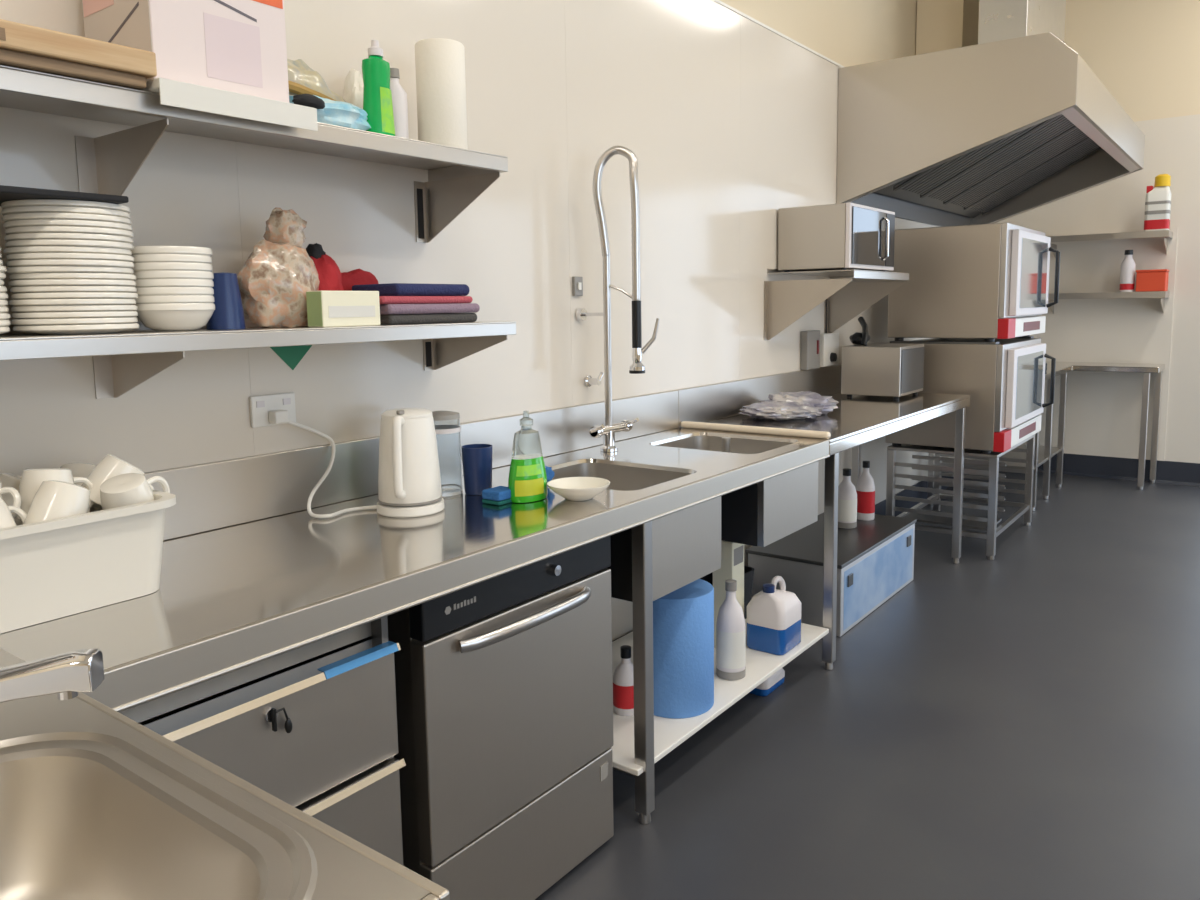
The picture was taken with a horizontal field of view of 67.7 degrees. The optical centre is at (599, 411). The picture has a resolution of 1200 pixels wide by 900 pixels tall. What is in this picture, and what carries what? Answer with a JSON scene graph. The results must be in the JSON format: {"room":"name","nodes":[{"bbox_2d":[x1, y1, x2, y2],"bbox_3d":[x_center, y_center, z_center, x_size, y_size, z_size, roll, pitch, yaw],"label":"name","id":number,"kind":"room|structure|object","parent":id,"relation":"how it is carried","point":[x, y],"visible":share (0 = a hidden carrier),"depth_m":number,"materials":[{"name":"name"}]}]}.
{"room":"commercial kitchen","nodes":[
{"label":"commercial kitchen","id":0,"kind":"room"},
{"bbox_2d":[720,0,916,66],"bbox_3d":[-0.133,-0.947,3.054,0.142,3.950,10.880,4,8,37],"label":"wall","id":1,"kind":"structure","parent":0,"point":[848,33],"depth_m":4.76,"materials":[{"name":"beige paint"}]},
{"bbox_2d":[0,0,254,476],"bbox_3d":[-1.181,-0.092,1.606,0.008,2.620,1.200,4,8,37],"label":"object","id":2,"kind":"structure","parent":1,"relation":"attached to","point":[196,410],"depth_m":1.87,"materials":[{"name":"beige"}]},
{"bbox_2d":[0,65,507,242],"bbox_3d":[-1.302,-0.413,1.155,0.299,0.223,3.155,4,8,37],"label":"wall shelf","id":3,"kind":"object","parent":1,"relation":"attached to","point":[106,164],"visible":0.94,"depth_m":1.78,"materials":[{"name":"silver metal"}]},
{"bbox_2d":[0,49,146,89],"bbox_3d":[-1.120,-0.540,1.325,0.255,0.020,0.770,4,8,37],"label":"chopping board","id":4,"kind":"object","parent":3,"relation":"on","point":[7,57],"visible":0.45,"depth_m":1.46,"materials":[{"name":"brown wood"}]},
{"bbox_2d":[0,19,156,79],"bbox_3d":[-1.115,-0.571,1.327,0.276,0.041,0.785,4,8,37],"label":"chopping board","id":5,"kind":"object","parent":4,"relation":"on","point":[14,36],"visible":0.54,"depth_m":1.45,"materials":[{"name":"brown wood"}]},
{"bbox_2d":[141,78,317,130],"bbox_3d":[-0.781,-0.581,1.763,0.288,0.046,0.320,4,8,37],"label":"box","id":6,"kind":"object","parent":3,"relation":"on","point":[173,93],"visible":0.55,"depth_m":1.66,"materials":[{"name":"white cardboard"}]},
{"bbox_2d":[82,0,288,102],"bbox_3d":[-0.813,-0.755,1.760,0.251,0.300,0.277,4,8,37],"label":"carton","id":7,"kind":"object","parent":6,"relation":"on","point":[238,46],"visible":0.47,"depth_m":1.68,"materials":[{"name":"white cardboard"}]},
{"bbox_2d":[287,59,345,101],"bbox_3d":[-0.690,-0.716,2.062,0.127,0.187,0.270,4,8,37],"label":"packet","id":8,"kind":"object","parent":3,"relation":"on","point":[302,79],"visible":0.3,"depth_m":2.04,"materials":[{"name":"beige plastic"}]},
{"bbox_2d":[289,94,370,130],"bbox_3d":[-0.607,-0.646,1.952,0.160,0.070,0.246,4,8,37],"label":"packet","id":9,"kind":"object","parent":3,"relation":"on","point":[338,113],"visible":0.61,"depth_m":1.91,"materials":[{"name":"blue plastic"}]},
{"bbox_2d":[362,40,394,135],"bbox_3d":[-0.512,-0.737,2.057,0.062,0.223,0.082,4,8,37],"label":"detergent bottle","id":10,"kind":"object","parent":3,"relation":"on","point":[377,95],"visible":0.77,"depth_m":2.03,"materials":[{"name":"green plastic"}]},
{"bbox_2d":[390,68,408,138],"bbox_3d":[-0.505,-0.742,2.208,0.060,0.199,0.060,4,8,37],"label":"bottle","id":11,"kind":"object","parent":3,"relation":"on","point":[399,96],"visible":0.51,"depth_m":2.19,"materials":[{"name":"white plastic"}]},
{"bbox_2d":[415,38,467,148],"bbox_3d":[-0.404,-0.791,2.280,0.124,0.276,0.124,4,8,37],"label":"paper roll","id":12,"kind":"object","parent":3,"relation":"on","point":[439,62],"visible":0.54,"depth_m":2.23,"materials":[{"name":"white paper"}]},
{"bbox_2d":[0,319,515,398],"bbox_3d":[-1.291,-0.028,1.206,0.299,0.155,3.170,4,8,37],"label":"wall shelf","id":13,"kind":"object","parent":1,"relation":"attached to","point":[124,360],"visible":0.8,"depth_m":1.80,"materials":[{"name":"silver metal"}]},
{"bbox_2d":[13,323,138,334],"bbox_3d":[-0.955,-0.151,1.637,0.201,0.017,0.201,4,8,37],"label":"dinner plate","id":14,"kind":"object","parent":13,"relation":"on","point":[102,328],"visible":0.97,"depth_m":1.56,"materials":[{"name":"white ceramic"}]},
{"bbox_2d":[11,317,137,325],"bbox_3d":[-0.957,-0.162,1.635,0.201,0.017,0.201,-2,7,-7],"label":"dinner plate","id":15,"kind":"object","parent":14,"relation":"on","point":[79,321],"visible":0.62,"depth_m":1.55,"materials":[{"name":"white ceramic"}]},
{"bbox_2d":[11,311,137,318],"bbox_3d":[-0.957,-0.173,1.637,0.201,0.017,0.201,-1,7,1],"label":"dinner plate","id":16,"kind":"object","parent":15,"relation":"on","point":[116,314],"visible":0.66,"depth_m":1.55,"materials":[{"name":"white ceramic"}]},
{"bbox_2d":[10,305,137,312],"bbox_3d":[-0.957,-0.184,1.635,0.201,0.017,0.201,2,7,24],"label":"dinner plate","id":17,"kind":"object","parent":16,"relation":"on","point":[77,308],"visible":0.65,"depth_m":1.55,"materials":[{"name":"white ceramic"}]},
{"bbox_2d":[9,299,135,305],"bbox_3d":[-0.957,-0.195,1.630,0.201,0.017,0.201,0,7,6],"label":"dinner plate","id":18,"kind":"object","parent":17,"relation":"on","point":[34,302],"visible":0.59,"depth_m":1.55,"materials":[{"name":"white ceramic"}]},
{"bbox_2d":[11,292,137,299],"bbox_3d":[-0.955,-0.206,1.633,0.201,0.017,0.201,-2,7,-6],"label":"dinner plate","id":19,"kind":"object","parent":18,"relation":"on","point":[67,295],"visible":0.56,"depth_m":1.55,"materials":[{"name":"white ceramic"}]},
{"bbox_2d":[9,286,136,293],"bbox_3d":[-0.957,-0.217,1.631,0.201,0.017,0.201,-3,7,-19],"label":"dinner plate","id":20,"kind":"object","parent":19,"relation":"on","point":[28,289],"visible":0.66,"depth_m":1.55,"materials":[{"name":"white ceramic"}]},
{"bbox_2d":[8,279,135,286],"bbox_3d":[-0.956,-0.228,1.627,0.201,0.017,0.201,-5,8,-28],"label":"dinner plate","id":21,"kind":"object","parent":20,"relation":"on","point":[43,282],"visible":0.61,"depth_m":1.55,"materials":[{"name":"white ceramic"}]},
{"bbox_2d":[9,273,135,280],"bbox_3d":[-0.957,-0.240,1.630,0.201,0.017,0.201,3,7,27],"label":"dinner plate","id":22,"kind":"object","parent":21,"relation":"on","point":[24,276],"visible":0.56,"depth_m":1.55,"materials":[{"name":"white ceramic"}]},
{"bbox_2d":[6,266,133,273],"bbox_3d":[-0.959,-0.251,1.625,0.201,0.017,0.201,2,7,21],"label":"dinner plate","id":23,"kind":"object","parent":22,"relation":"on","point":[29,269],"visible":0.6,"depth_m":1.54,"materials":[{"name":"white ceramic"}]},
{"bbox_2d":[6,259,133,267],"bbox_3d":[-0.956,-0.262,1.622,0.201,0.017,0.201,1,7,17],"label":"dinner plate","id":24,"kind":"object","parent":23,"relation":"on","point":[42,262],"visible":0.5,"depth_m":1.54,"materials":[{"name":"white ceramic"}]},
{"bbox_2d":[6,253,133,261],"bbox_3d":[-0.956,-0.273,1.622,0.201,0.017,0.201,3,8,28],"label":"dinner plate","id":25,"kind":"object","parent":24,"relation":"on","point":[22,256],"visible":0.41,"depth_m":1.54,"materials":[{"name":"white ceramic"}]},
{"bbox_2d":[3,246,131,255],"bbox_3d":[-0.961,-0.284,1.621,0.201,0.017,0.201,-5,8,-34],"label":"dinner plate","id":26,"kind":"object","parent":25,"relation":"on","point":[29,249],"visible":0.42,"depth_m":1.54,"materials":[{"name":"white ceramic"}]},
{"bbox_2d":[5,239,133,249],"bbox_3d":[-0.956,-0.295,1.619,0.201,0.017,0.201,1,7,19],"label":"dinner plate","id":27,"kind":"object","parent":26,"relation":"on","point":[45,242],"visible":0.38,"depth_m":1.54,"materials":[{"name":"white ceramic"}]},
{"bbox_2d":[4,233,132,243],"bbox_3d":[-0.957,-0.306,1.619,0.201,0.017,0.201,2,7,24],"label":"dinner plate","id":28,"kind":"object","parent":27,"relation":"on","point":[21,236],"visible":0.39,"depth_m":1.54,"materials":[{"name":"white ceramic"}]},
{"bbox_2d":[5,226,133,237],"bbox_3d":[-0.955,-0.317,1.618,0.201,0.017,0.201,5,9,43],"label":"dinner plate","id":29,"kind":"object","parent":28,"relation":"on","point":[28,229],"visible":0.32,"depth_m":1.53,"materials":[{"name":"white ceramic"}]},
{"bbox_2d":[3,219,131,230],"bbox_3d":[-0.957,-0.329,1.617,0.201,0.017,0.201,0,7,6],"label":"dinner plate","id":30,"kind":"object","parent":29,"relation":"on","point":[37,222],"visible":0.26,"depth_m":1.53,"materials":[{"name":"white ceramic"}]},
{"bbox_2d":[2,213,130,224],"bbox_3d":[-0.957,-0.340,1.613,0.201,0.017,0.201,-5,8,-30],"label":"dinner plate","id":31,"kind":"object","parent":30,"relation":"on","point":[17,216],"visible":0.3,"depth_m":1.53,"materials":[{"name":"white ceramic"}]},
{"bbox_2d":[1,206,129,218],"bbox_3d":[-0.960,-0.351,1.615,0.201,0.017,0.201,-7,9,-43],"label":"dinner plate","id":32,"kind":"object","parent":31,"relation":"on","point":[23,209],"visible":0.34,"depth_m":1.53,"materials":[{"name":"white ceramic"}]},
{"bbox_2d":[1,199,129,212],"bbox_3d":[-0.960,-0.362,1.614,0.201,0.017,0.201,2,7,23],"label":"dinner plate","id":33,"kind":"object","parent":32,"relation":"on","point":[30,202],"visible":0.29,"depth_m":1.53,"materials":[{"name":"white ceramic"}]},
{"bbox_2d":[0,185,128,205],"bbox_3d":[-1.013,-0.368,1.537,0.212,0.012,0.300,4,8,37],"label":"serving board","id":34,"kind":"object","parent":33,"relation":"on","point":[7,193],"visible":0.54,"depth_m":1.51,"materials":[{"name":"black"}]},
{"bbox_2d":[134,303,214,330],"bbox_3d":[-0.845,-0.187,1.780,0.149,0.054,0.149,4,8,37],"label":"soup bowl","id":35,"kind":"object","parent":13,"relation":"on","point":[165,316],"visible":0.97,"depth_m":1.73,"materials":[{"name":"white ceramic"}]},
{"bbox_2d":[206,272,245,329],"bbox_3d":[-0.784,-0.231,1.867,0.076,0.118,0.076,4,8,37],"label":"tumbler","id":36,"kind":"object","parent":13,"relation":"on","point":[228,313],"visible":0.88,"depth_m":1.84,"materials":[{"name":"blue plastic"}]},
{"bbox_2d":[237,207,319,327],"bbox_3d":[-0.704,-0.315,1.962,0.132,0.261,0.186,4,8,37],"label":"snack bag","id":37,"kind":"object","parent":13,"relation":"on","point":[274,281],"visible":0.93,"depth_m":1.92,"materials":[{"name":"plastic"}]},
{"bbox_2d":[306,243,378,290],"bbox_3d":[-0.642,-0.311,2.208,0.104,0.194,0.286,1,7,13],"label":"bag","id":38,"kind":"object","parent":13,"relation":"on","point":[331,278],"visible":0.37,"depth_m":2.11,"materials":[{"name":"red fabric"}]},
{"bbox_2d":[306,291,379,326],"bbox_3d":[-0.569,-0.229,1.991,0.056,0.078,0.156,4,8,37],"label":"carton","id":39,"kind":"object","parent":13,"relation":"on","point":[324,308],"visible":1,"depth_m":1.96,"materials":[{"name":"beige cardboard"}]},
{"bbox_2d":[380,313,476,324],"bbox_3d":[-0.479,-0.235,2.266,0.190,0.024,0.290,4,8,37],"label":"folded towel","id":40,"kind":"object","parent":13,"relation":"on","point":[385,319],"visible":0.8,"depth_m":2.19,"materials":[{"name":"grey fabric"}]},
{"bbox_2d":[380,303,479,313],"bbox_3d":[-0.477,-0.259,2.262,0.195,0.024,0.300,4,8,37],"label":"folded towel","id":41,"kind":"object","parent":40,"relation":"on","point":[452,307],"visible":0.81,"depth_m":2.18,"materials":[{"name":"grey fabric"}]},
{"bbox_2d":[379,296,472,303],"bbox_3d":[-0.486,-0.279,2.244,0.180,0.018,0.295,4,8,37],"label":"folded towel","id":42,"kind":"object","parent":41,"relation":"on","point":[382,299],"visible":0.82,"depth_m":2.18,"materials":[{"name":"red fabric"}]},
{"bbox_2d":[352,283,469,295],"bbox_3d":[-0.475,-0.305,2.261,0.175,0.030,0.240,4,8,37],"label":"folded towel","id":43,"kind":"object","parent":42,"relation":"on","point":[391,289],"visible":0.86,"depth_m":2.18,"materials":[{"name":"blue fabric"}]},
{"bbox_2d":[249,392,295,427],"bbox_3d":[-0.779,-0.004,2.134,0.014,0.074,0.117,4,8,37],"label":"wall socket","id":44,"kind":"object","parent":1,"relation":"attached to","point":[260,406],"visible":0.9,"depth_m":2.12,"materials":[{"name":"white plastic"}]},
{"bbox_2d":[235,0,571,454],"bbox_3d":[-0.461,-0.214,2.558,0.008,2.620,1.200,4,8,37],"label":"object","id":45,"kind":"structure","parent":1,"relation":"attached to","point":[509,246],"depth_m":2.53,"materials":[{"name":"beige paint"}]},
{"bbox_2d":[565,0,739,640],"bbox_3d":[0.259,-0.337,3.510,0.008,2.620,1.200,4,8,37],"label":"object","id":46,"kind":"structure","parent":1,"relation":"attached to","point":[658,80],"depth_m":3.40,"materials":[{"name":"beige"}]},
{"bbox_2d":[739,15,842,565],"bbox_3d":[0.978,-0.459,4.463,0.008,2.620,1.200,4,8,37],"label":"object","id":47,"kind":"structure","parent":1,"relation":"attached to","point":[789,92],"depth_m":4.20,"materials":[{"name":"beige paint"}]},
{"bbox_2d":[800,330,819,369],"bbox_3d":[1.073,-0.314,4.561,0.042,0.195,0.160,4,8,37],"label":"control box","id":48,"kind":"object","parent":1,"relation":"attached to","point":[810,340],"visible":1,"depth_m":4.51,"materials":[{"name":"grey plastic"}]},
{"bbox_2d":[764,269,908,339],"bbox_3d":[1.161,-0.524,4.341,0.419,0.332,0.770,4,8,37],"label":"shelf","id":49,"kind":"object","parent":1,"relation":"attached to","point":[847,293],"visible":0.98,"depth_m":4.18,"materials":[{"name":"silver metal"}]},
{"bbox_2d":[778,202,894,271],"bbox_3d":[1.169,-0.822,4.335,0.383,0.300,0.590,4,8,37],"label":"microwave","id":50,"kind":"object","parent":49,"relation":"on","point":[839,236],"visible":0.85,"depth_m":4.13,"materials":[{"name":"silver metal"}]},
{"bbox_2d":[841,217,915,504],"bbox_3d":[1.698,-0.582,5.415,0.008,2.620,1.200,4,8,37],"label":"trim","id":51,"kind":"structure","parent":1,"relation":"attached to","point":[875,316],"depth_m":5.46,"materials":[{"name":"beige"}]},
{"bbox_2d":[916,0,978,54],"bbox_3d":[2.217,-2.616,5.675,0.280,1.314,0.400,4,8,37],"label":"trim","id":52,"kind":"structure","parent":1,"relation":"attached to","point":[941,24],"depth_m":5.55,"materials":[{"name":"beige"}]},
{"bbox_2d":[836,32,1144,226],"bbox_3d":[2.478,-1.548,5.413,1.128,0.703,2.580,4,8,37],"label":"extractor hood","id":53,"kind":"object","parent":1,"relation":"attached to","point":[991,132],"visible":0.98,"depth_m":4.61,"materials":[{"name":"silver metal"}]},
{"bbox_2d":[978,0,1065,43],"bbox_3d":[2.542,-2.570,5.340,0.295,1.336,1.090,4,8,37],"label":"duct","id":54,"kind":"object","parent":53,"relation":"on","point":[999,20],"visible":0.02,"depth_m":5.00,"materials":[{"name":"grey"}]},
{"bbox_2d":[535,469,1199,899],"bbox_3d":[1.722,1.194,1.927,4.700,0.100,11.180,4,8,37],"label":"floor","id":55,"kind":"structure","parent":0,"point":[1023,723],"depth_m":2.81,"materials":[{"name":"grey plastic"}]},
{"bbox_2d":[119,616,405,864],"bbox_3d":[-0.770,0.779,1.684,0.596,0.818,0.550,4,8,37],"label":"drawer unit","id":56,"kind":"object","parent":55,"relation":"on","point":[312,726],"visible":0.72,"depth_m":1.57,"materials":[{"name":"silver metal"}]},
{"bbox_2d":[0,390,829,899],"bbox_3d":[-0.101,0.639,1.963,1.377,1.052,3.365,4,8,37],"label":"countertop","id":57,"kind":"structure","parent":55,"relation":"on","point":[96,803],"depth_m":1.69,"materials":[{"name":"silver metal"}]},
{"bbox_2d":[0,649,104,702],"bbox_3d":[-0.717,0.327,0.949,0.350,0.123,0.056,-2,7,-5],"label":"tap","id":58,"kind":"object","parent":57,"relation":"on","point":[67,674],"visible":1,"depth_m":0.95,"materials":[{"name":"silver metal"}]},
{"bbox_2d":[0,489,175,633],"bbox_3d":[-1.057,0.253,1.452,0.370,0.165,0.611,4,8,37],"label":"tub","id":59,"kind":"object","parent":57,"relation":"on","point":[52,569],"visible":0.69,"depth_m":1.46,"materials":[{"name":"white plastic"}]},
{"bbox_2d":[81,454,153,504],"bbox_3d":[-0.900,0.136,1.657,0.087,0.115,0.121,6,9,44],"label":"mug","id":60,"kind":"object","parent":59,"relation":"in","point":[110,466],"visible":0.47,"depth_m":1.62,"materials":[{"name":"white ceramic"}]},
{"bbox_2d":[100,473,169,509],"bbox_3d":[-0.835,0.163,1.594,0.086,0.105,0.113,0,7,4],"label":"mug","id":61,"kind":"object","parent":59,"relation":"in","point":[126,489],"visible":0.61,"depth_m":1.56,"materials":[{"name":"white ceramic"}]},
{"bbox_3d":[-0.876,0.273,1.526,0.086,0.087,0.119,4,8,37],"label":"mug","id":62,"kind":"object","parent":59,"relation":"in","visible":0},
{"bbox_2d":[23,480,89,524],"bbox_3d":[-0.899,0.167,1.498,0.087,0.110,0.124,2,7,26],"label":"mug","id":63,"kind":"object","parent":62,"relation":"on","point":[54,499],"visible":0.59,"depth_m":1.47,"materials":[{"name":"white ceramic"}]},
{"bbox_3d":[-0.953,0.268,1.584,0.086,0.087,0.119,4,8,37],"label":"mug","id":64,"kind":"object","parent":59,"relation":"in","visible":0},
{"bbox_2d":[17,468,93,519],"bbox_3d":[-0.964,0.144,1.571,0.086,0.098,0.113,1,7,14],"label":"mug","id":65,"kind":"object","parent":64,"relation":"on","point":[31,479],"visible":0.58,"depth_m":1.53,"materials":[{"name":"white ceramic"}]},
{"bbox_2d":[0,756,260,899],"bbox_3d":[-0.560,0.498,0.757,0.493,0.160,0.404,4,8,37],"label":"basin","id":66,"kind":"object","parent":57,"relation":"in","point":[72,827],"depth_m":0.96,"materials":[{"name":"silver metal"}]},
{"bbox_2d":[269,410,376,517],"bbox_3d":[-0.656,0.119,2.162,0.174,0.254,0.206,4,8,37],"label":"lead","id":67,"kind":"object","parent":57,"relation":"on","point":[275,416],"visible":0.94,"depth_m":2.16,"materials":[{"name":"white plastic"}]},
{"bbox_2d":[377,408,443,517],"bbox_3d":[-0.463,0.116,2.170,0.162,0.252,0.163,-7,9,-41],"label":"kettle","id":68,"kind":"object","parent":57,"relation":"on","point":[409,479],"visible":1,"depth_m":2.11,"materials":[{"name":"white plastic"}]},
{"bbox_2d":[432,411,462,496],"bbox_3d":[-0.417,0.108,2.373,0.101,0.218,0.101,4,8,37],"label":"glass jug","id":69,"kind":"object","parent":57,"relation":"on","point":[446,423],"visible":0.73,"depth_m":2.33,"materials":[{"name":"clear glass"}]},
{"bbox_2d":[461,444,492,494],"bbox_3d":[-0.325,0.154,2.376,0.082,0.125,0.082,4,8,37],"label":"tumbler","id":70,"kind":"object","parent":57,"relation":"on","point":[476,458],"visible":0.88,"depth_m":2.35,"materials":[{"name":"blue plastic"}]},
{"bbox_2d":[508,411,547,502],"bbox_3d":[-0.185,0.111,2.281,0.086,0.226,0.120,4,8,37],"label":"detergent bottle","id":71,"kind":"object","parent":57,"relation":"on","point":[527,480],"visible":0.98,"depth_m":2.25,"materials":[{"name":"green plastic"}]},
{"bbox_2d":[547,477,609,500],"bbox_3d":[-0.054,0.202,2.291,0.162,0.040,0.162,4,8,37],"label":"dish","id":72,"kind":"object","parent":57,"relation":"on","point":[569,488],"visible":1,"depth_m":2.31,"materials":[{"name":"white ceramic"}]},
{"bbox_2d":[576,145,659,451],"bbox_3d":[0.044,-0.369,3.005,0.250,1.005,0.212,-4,7,-28],"label":"tap","id":73,"kind":"object","parent":57,"relation":"on","point":[608,430],"visible":1,"depth_m":2.96,"materials":[{"name":"silver metal"}]},
{"bbox_2d":[613,645,633,716],"bbox_3d":[0.079,0.808,2.703,0.082,0.202,0.082,4,8,37],"label":"bottle","id":74,"kind":"object","parent":57,"relation":"on","point":[623,681],"visible":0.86,"depth_m":2.67,"materials":[{"name":"white plastic"}]},
{"bbox_2d":[552,463,720,600],"bbox_3d":[0.031,0.334,2.658,0.522,0.283,0.404,4,8,37],"label":"sink","id":75,"kind":"object","parent":57,"relation":"in","point":[683,547],"depth_m":2.52,"materials":[{"name":"silver metal"}]},
{"bbox_2d":[653,579,713,718],"bbox_3d":[0.230,0.717,2.754,0.240,0.366,0.240,4,8,37],"label":"roll","id":76,"kind":"object","parent":57,"relation":"on","point":[683,618],"visible":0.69,"depth_m":2.65,"materials":[{"name":"blue paper"}]},
{"bbox_2d":[611,618,828,775],"bbox_3d":[0.244,0.875,3.050,0.597,0.017,1.275,4,8,37],"label":"shelf","id":77,"kind":"object","parent":57,"relation":"attached to","point":[669,733],"depth_m":2.73,"materials":[{"name":"white laminate"}]},
{"bbox_2d":[713,541,743,647],"bbox_3d":[0.459,0.647,3.195,0.081,0.395,0.090,4,8,37],"label":"carton","id":78,"kind":"object","parent":57,"relation":"on","point":[732,554],"visible":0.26,"depth_m":3.16,"materials":[{"name":"beige"}]},
{"bbox_2d":[716,579,745,679],"bbox_3d":[0.431,0.714,2.948,0.096,0.322,0.096,4,8,37],"label":"bottle","id":79,"kind":"object","parent":57,"relation":"on","point":[730,624],"visible":1,"depth_m":2.92,"materials":[{"name":"grey plastic"}]},
{"bbox_2d":[655,435,818,546],"bbox_3d":[0.448,0.263,3.211,0.522,0.283,0.432,4,8,37],"label":"sink","id":80,"kind":"object","parent":57,"relation":"in","point":[762,513],"depth_m":3.02,"materials":[{"name":"silver metal"}]},
{"bbox_2d":[747,576,800,654],"bbox_3d":[0.624,0.717,3.206,0.150,0.250,0.170,4,8,37],"label":"jerry can","id":81,"kind":"object","parent":57,"relation":"on","point":[773,614],"visible":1,"depth_m":3.15,"materials":[{"name":"white plastic"}]},
{"bbox_2d":[387,536,613,899],"bbox_3d":[-0.365,0.728,2.190,0.633,0.830,0.622,4,8,37],"label":"dishwasher","id":82,"kind":"object","parent":55,"relation":"on","point":[504,682],"visible":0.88,"depth_m":1.97,"materials":[{"name":"silver metal"}]},
{"bbox_2d":[678,364,969,669],"bbox_3d":[1.126,0.360,4.186,0.652,1.052,1.858,4,8,37],"label":"metal table","id":83,"kind":"object","parent":55,"relation":"on","point":[857,420],"visible":0.7,"depth_m":3.83,"materials":[{"name":"silver metal"}]},
{"bbox_2d":[740,391,838,420],"bbox_3d":[0.821,-0.031,3.915,0.373,0.099,0.519,4,8,37],"label":"bundle","id":84,"kind":"object","parent":83,"relation":"on","point":[782,406],"visible":1,"depth_m":3.83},
{"bbox_2d":[841,317,923,398],"bbox_3d":[1.477,-0.291,4.706,0.341,0.413,0.380,4,8,37],"label":"toaster oven","id":85,"kind":"object","parent":83,"relation":"on","point":[895,370],"visible":1,"depth_m":4.57,"materials":[{"name":"silver metal"}]},
{"bbox_2d":[745,512,916,636],"bbox_3d":[1.113,0.728,4.223,0.448,0.310,0.970,4,8,37],"label":"trap","id":86,"kind":"object","parent":55,"relation":"on","point":[875,558],"visible":0.79,"depth_m":3.95,"materials":[{"name":"silver metal"}]},
{"bbox_2d":[838,468,856,528],"bbox_3d":[1.190,0.416,4.321,0.101,0.282,0.100,4,8,37],"label":"bottle","id":87,"kind":"object","parent":86,"relation":"on","point":[847,494],"visible":0.91,"depth_m":4.29,"materials":[{"name":"grey plastic"}]},
{"bbox_2d":[856,461,874,520],"bbox_3d":[1.326,0.392,4.467,0.091,0.292,0.091,4,8,37],"label":"bottle","id":88,"kind":"object","parent":86,"relation":"on","point":[865,488],"visible":0.98,"depth_m":4.44,"materials":[{"name":"white plastic"}]},
{"bbox_2d":[886,434,1034,559],"bbox_3d":[2.158,0.452,5.327,0.590,0.572,0.940,4,8,37],"label":"stand","id":89,"kind":"object","parent":55,"relation":"on","point":[989,523],"visible":0.73,"depth_m":5.08,"materials":[{"name":"silver metal"}]},
{"bbox_2d":[885,338,1055,453],"bbox_3d":[2.186,-0.120,5.230,0.706,0.585,0.952,4,8,37],"label":"oven","id":90,"kind":"object","parent":89,"relation":"on","point":[1004,382],"visible":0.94,"depth_m":4.84,"materials":[{"name":"silver metal"}]},
{"bbox_2d":[890,336,1033,344],"bbox_3d":[2.132,-0.421,5.234,0.560,0.012,0.930,4,8,37],"label":"frame","id":91,"kind":"object","parent":90,"relation":"on","point":[907,342],"visible":0.64,"depth_m":4.88,"materials":[{"name":"silver metal"}]},
{"bbox_2d":[888,223,1059,341],"bbox_3d":[2.177,-0.728,5.159,0.706,0.614,0.952,4,8,37],"label":"oven","id":92,"kind":"object","parent":91,"relation":"on","point":[989,282],"visible":1,"depth_m":4.81,"materials":[{"name":"silver metal"}]},
{"bbox_2d":[927,361,1164,510],"bbox_3d":[3.199,0.145,6.407,1.250,0.900,1.738,4,8,37],"label":"metal table","id":93,"kind":"object","parent":55,"relation":"on","point":[1043,454],"visible":0.55,"depth_m":6.48,"materials":[{"name":"silver metal"}]},
{"bbox_2d":[942,444,1061,469],"bbox_3d":[2.900,0.310,6.416,0.580,0.020,1.000,4,8,37],"label":"oven stand","id":94,"kind":"object","parent":93,"relation":"attached to","point":[1045,458],"depth_m":6.23,"materials":[{"name":"silver metal"}]},
{"bbox_2d":[1064,0,1199,121],"bbox_3d":[4.939,-1.384,6.113,4.550,3.950,0.150,4,8,37],"label":"wall","id":95,"kind":"structure","parent":0,"point":[1146,53],"depth_m":6.58,"materials":[{"name":"beige paint"}]},
{"bbox_2d":[996,114,1199,462],"bbox_3d":[3.848,-0.909,6.899,1.619,2.522,0.008,4,8,37],"label":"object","id":96,"kind":"structure","parent":95,"relation":"attached to","point":[1172,145],"depth_m":6.62,"materials":[{"name":"beige paint"}]},
{"bbox_2d":[1023,227,1177,460],"bbox_3d":[3.720,-0.524,7.032,1.299,1.732,0.012,4,8,37],"label":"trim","id":97,"kind":"structure","parent":95,"relation":"attached to","point":[1103,416],"depth_m":6.89,"materials":[{"name":"beige paint"}]},
{"bbox_2d":[1048,291,1168,313],"bbox_3d":[3.754,-0.819,6.782,0.920,0.160,0.281,4,8,37],"label":"shelf","id":98,"kind":"object","parent":95,"relation":"attached to","point":[1154,294],"visible":0.78,"depth_m":6.60,"materials":[{"name":"silver metal"}]},
{"bbox_2d":[1136,269,1169,291],"bbox_3d":[4.034,-0.955,6.537,0.193,0.156,0.198,4,8,37],"label":"box","id":99,"kind":"object","parent":98,"relation":"on","point":[1157,279],"visible":0.97,"depth_m":6.46,"materials":[{"name":"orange plastic"}]},
{"bbox_2d":[1049,230,1172,258],"bbox_3d":[3.747,-1.246,6.732,0.920,0.160,0.281,4,8,37],"label":"shelf","id":100,"kind":"object","parent":95,"relation":"attached to","point":[1162,233],"visible":0.76,"depth_m":6.56,"materials":[{"name":"silver metal"}]},
{"bbox_2d":[1144,174,1170,230],"bbox_3d":[4.020,-1.500,6.446,0.153,0.400,0.133,4,8,37],"label":"container","id":101,"kind":"object","parent":100,"relation":"on","point":[1158,197],"visible":0.91,"depth_m":6.40,"materials":[{"name":"white plastic"}]},
{"bbox_2d":[1038,453,1199,485],"bbox_3d":[3.870,0.429,7.040,1.600,0.168,0.030,4,8,37],"label":"baseboard","id":102,"kind":"structure","parent":95,"relation":"attached to","point":[1169,472],"depth_m":6.91,"materials":[{"name":"grey plastic"}]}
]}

